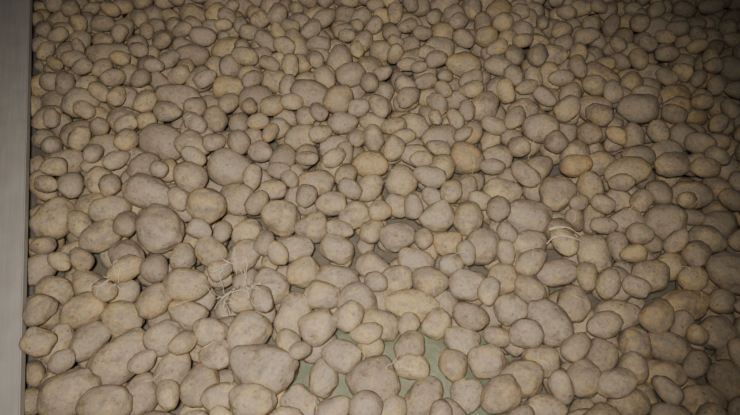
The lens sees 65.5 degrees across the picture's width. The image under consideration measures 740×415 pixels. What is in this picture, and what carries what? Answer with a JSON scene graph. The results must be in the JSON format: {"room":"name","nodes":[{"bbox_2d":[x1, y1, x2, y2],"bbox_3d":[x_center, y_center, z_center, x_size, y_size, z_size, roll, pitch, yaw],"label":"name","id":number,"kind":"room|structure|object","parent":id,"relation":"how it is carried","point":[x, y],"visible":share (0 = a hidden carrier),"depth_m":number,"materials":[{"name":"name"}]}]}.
{"room":"warehouse","nodes":[
{"label":"warehouse","id":0,"kind":"room"},
{"bbox_2d":[41,1,737,414],"bbox_3d":[0.000,-0.920,2.102,12.000,0.001,12.000,0,53,0],"label":"floor","id":1,"kind":"structure","parent":0,"point":[552,254],"depth_m":1.32,"materials":[{"name":"concrete"}]},
{"bbox_2d":[0,0,40,414],"bbox_3d":[-1.030,-0.338,1.575,0.240,0.141,3.200,-15,55,-11],"label":"wall","id":2,"kind":"structure","parent":1,"relation":"on","point":[17,58],"depth_m":1.27,"materials":[{"name":"grey wood"}]},
{"bbox_2d":[19,0,739,414],"bbox_3d":[0.164,-0.394,1.595,3.174,0.182,2.847,0,53,0],"label":"pile","id":3,"kind":"object","parent":1,"relation":"on","point":[140,179],"visible":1,"depth_m":1.27,"materials":[{"name":"beige food"}]},
{"bbox_2d":[68,24,719,409],"bbox_3d":[-0.046,-0.054,1.344,1.686,0.145,1.085,2,53,2],"label":"straw","id":4,"kind":"object","parent":3,"relation":"on","point":[555,227],"visible":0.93,"depth_m":1.15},
{"bbox_2d":[286,313,511,414],"bbox_3d":[0.056,0.345,1.104,0.460,0.063,0.330,0,53,0],"label":"tarp","id":5,"kind":"object","parent":1,"relation":"on","point":[433,348],"visible":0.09,"depth_m":1.11,"materials":[{"name":"green plastic"}]}
]}

